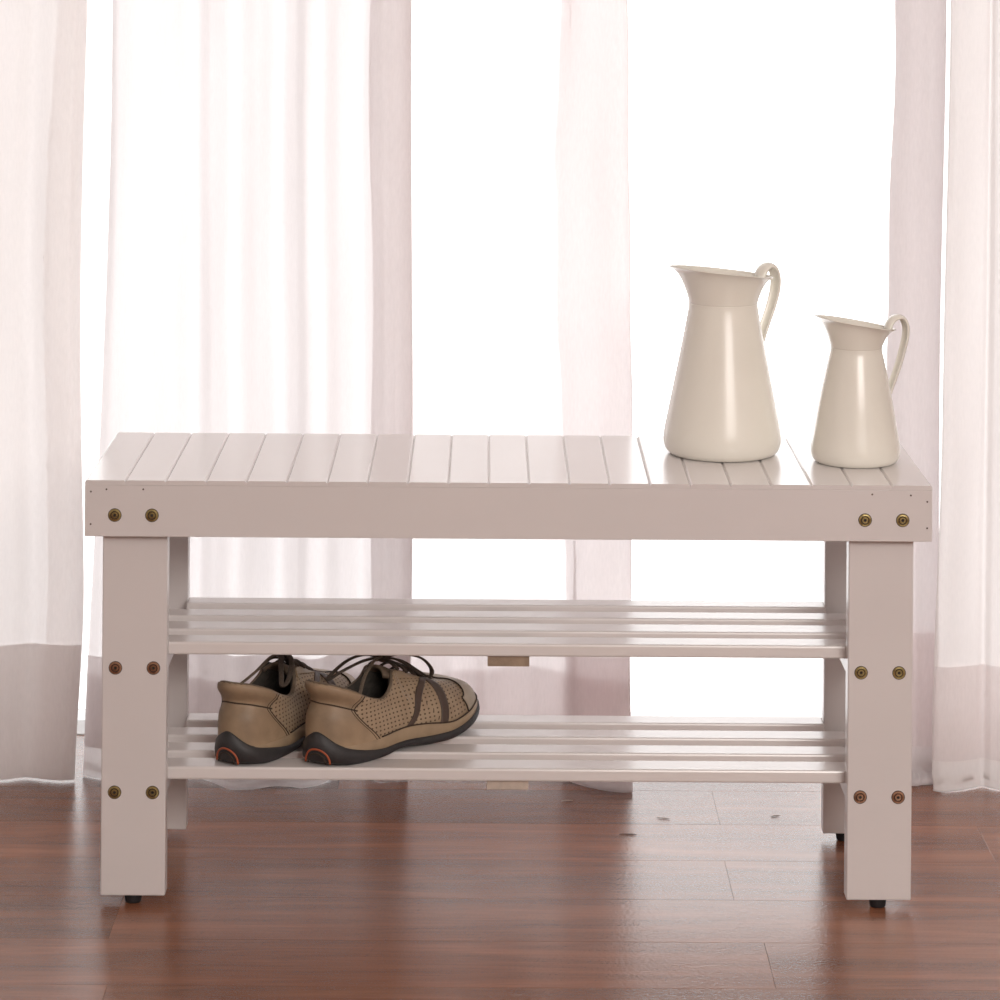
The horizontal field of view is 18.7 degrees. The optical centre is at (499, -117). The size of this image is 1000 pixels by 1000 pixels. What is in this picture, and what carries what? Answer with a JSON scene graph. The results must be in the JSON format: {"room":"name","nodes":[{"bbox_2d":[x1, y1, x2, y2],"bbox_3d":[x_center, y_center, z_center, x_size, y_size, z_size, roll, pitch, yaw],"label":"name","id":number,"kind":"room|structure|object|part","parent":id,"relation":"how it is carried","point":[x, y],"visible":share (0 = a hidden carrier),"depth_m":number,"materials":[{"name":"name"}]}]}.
{"room":"entryway","nodes":[
{"label":"entryway","id":0,"kind":"room"},
{"bbox_2d":[217,682,288,745],"bbox_3d":[-0.275,0.900,3.296,0.074,0.078,0.074,0,0,24],"label":"heels","id":1,"kind":"structure","parent":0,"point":[253,725],"depth_m":3.27,"materials":[{"name":"brown leather"}]},
{"bbox_2d":[305,681,379,746],"bbox_3d":[-0.177,0.900,3.295,0.074,0.078,0.074,0,0,38],"label":"heels","id":2,"kind":"structure","parent":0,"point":[340,725],"depth_m":3.27,"materials":[{"name":"brown leather"}]},
{"bbox_2d":[0,735,999,999],"bbox_3d":[0.112,1.118,1.551,4.600,0.050,4.660,0,0,0],"label":"floor","id":3,"kind":"structure","parent":0,"point":[331,889],"depth_m":3.25,"materials":[{"name":"red laminate"}]},
{"bbox_2d":[85,432,931,907],"bbox_3d":[0.007,0.864,3.360,0.900,0.456,0.282,0,0,0],"label":"bench","id":4,"kind":"object","parent":3,"relation":"on","point":[146,496],"visible":0.99,"depth_m":3.26,"materials":[{"name":"white paint"}]},
{"bbox_3d":[-0.390,0.859,3.246,0.069,0.441,0.022,0,0,0],"label":"leg","id":5,"kind":"part","parent":4,"relation":"part of","materials":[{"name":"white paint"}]},
{"bbox_3d":[-0.391,0.859,3.472,0.069,0.441,0.022,0,0,0],"label":"leg","id":6,"kind":"part","parent":4,"relation":"part of","materials":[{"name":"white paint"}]},
{"bbox_2d":[214,655,354,764],"bbox_3d":[-0.242,0.899,3.384,0.107,0.100,0.269,0,0,27],"label":"shoe","id":7,"kind":"object","parent":4,"relation":"on","point":[262,720],"visible":0.8,"depth_m":3.28,"materials":[{"name":"beige leather"}]},
{"bbox_2d":[302,655,479,764],"bbox_3d":[-0.116,0.900,3.366,0.107,0.100,0.269,0,0,34],"label":"shoe","id":8,"kind":"object","parent":4,"relation":"on","point":[383,711],"visible":0.99,"depth_m":3.33,"materials":[{"name":"beige leather"}]},
{"bbox_2d":[663,262,780,461],"bbox_3d":[0.250,0.531,3.398,0.132,0.213,0.132,0,0,6],"label":"pitcher","id":9,"kind":"object","parent":4,"relation":"on","point":[722,407],"visible":1,"depth_m":3.36,"materials":[{"name":"beige ceramic"}]},
{"bbox_3d":[0.303,0.476,3.433,0.032,0.097,0.019,0,0,-33],"label":"handle","id":10,"kind":"part","parent":9,"relation":"part of","materials":[{"name":"beige ceramic"}]},
{"bbox_3d":[0.405,0.865,3.475,0.069,0.441,0.022,0,0,0],"label":"leg","id":11,"kind":"part","parent":4,"relation":"part of","materials":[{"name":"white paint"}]},
{"bbox_3d":[0.399,0.977,3.362,0.054,0.019,0.204,0,0,0],"label":"shelf rail","id":12,"kind":"part","parent":4,"relation":"part of","materials":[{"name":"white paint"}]},
{"bbox_3d":[0.400,0.843,3.362,0.054,0.019,0.204,0,0,0],"label":"shelf rail","id":13,"kind":"part","parent":4,"relation":"part of","materials":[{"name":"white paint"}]},
{"bbox_2d":[811,314,909,468],"bbox_3d":[0.394,0.557,3.355,0.098,0.164,0.098,0,0,24],"label":"pitcher","id":14,"kind":"object","parent":4,"relation":"on","point":[855,426],"visible":1,"depth_m":3.32,"materials":[{"name":"beige ceramic"}]},
{"bbox_3d":[0.441,0.522,3.372,0.030,0.088,0.016,0,0,-20],"label":"handle","id":15,"kind":"part","parent":14,"relation":"part of","materials":[{"name":"beige ceramic"}]},
{"bbox_3d":[0.406,0.865,3.249,0.069,0.441,0.022,0,0,0],"label":"leg","id":16,"kind":"part","parent":4,"relation":"part of","materials":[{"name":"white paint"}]},
{"bbox_3d":[0.113,-0.132,3.941,4.600,2.550,0.120,0,0,0],"label":"wall","id":17,"kind":"structure","parent":0,"visible":0},
{"bbox_2d":[77,708,821,734],"bbox_3d":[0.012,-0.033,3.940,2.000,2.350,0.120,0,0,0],"label":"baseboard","id":18,"kind":"structure","parent":17,"relation":"in","point":[81,711],"depth_m":3.99,"materials":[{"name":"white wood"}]},
{"bbox_3d":[0.131,-1.457,1.611,4.600,0.100,4.780,0,0,0],"label":"ceiling","id":19,"kind":"structure","parent":0,"visible":0},
{"bbox_2d":[0,0,87,780],"bbox_3d":[-0.702,-0.162,3.673,0.412,2.494,0.034,0,0,0],"label":"curtain","id":20,"kind":"object","parent":19,"relation":"hanging from","point":[43,42],"visible":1,"depth_m":3.68,"materials":[{"name":"white fabric"}]},
{"bbox_2d":[83,0,412,789],"bbox_3d":[-0.299,-0.159,3.685,0.400,2.495,0.093,0,0,0],"label":"curtain","id":21,"kind":"object","parent":19,"relation":"hanging from","point":[259,273],"visible":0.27,"depth_m":3.70,"materials":[{"name":"white fabric"}]},
{"bbox_2d":[411,0,632,791],"bbox_3d":[0.038,-0.156,3.726,0.302,2.495,0.094,0,0,18],"label":"curtain","id":22,"kind":"object","parent":19,"relation":"hanging from","point":[520,198],"visible":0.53,"depth_m":3.74,"materials":[{"name":"white fabric"}]},
{"bbox_2d":[886,0,946,785],"bbox_3d":[0.520,-0.153,3.712,0.071,2.495,0.074,0,0,-5],"label":"curtain","id":23,"kind":"object","parent":19,"relation":"hanging from","point":[918,134],"visible":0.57,"depth_m":3.73,"materials":[{"name":"white fabric"}]},
{"bbox_2d":[932,0,999,791],"bbox_3d":[0.708,-0.151,3.672,0.352,2.495,0.039,0,0,-1],"label":"curtain","id":24,"kind":"object","parent":19,"relation":"hanging from","point":[966,673],"visible":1,"depth_m":3.67,"materials":[{"name":"white fabric"}]}
]}

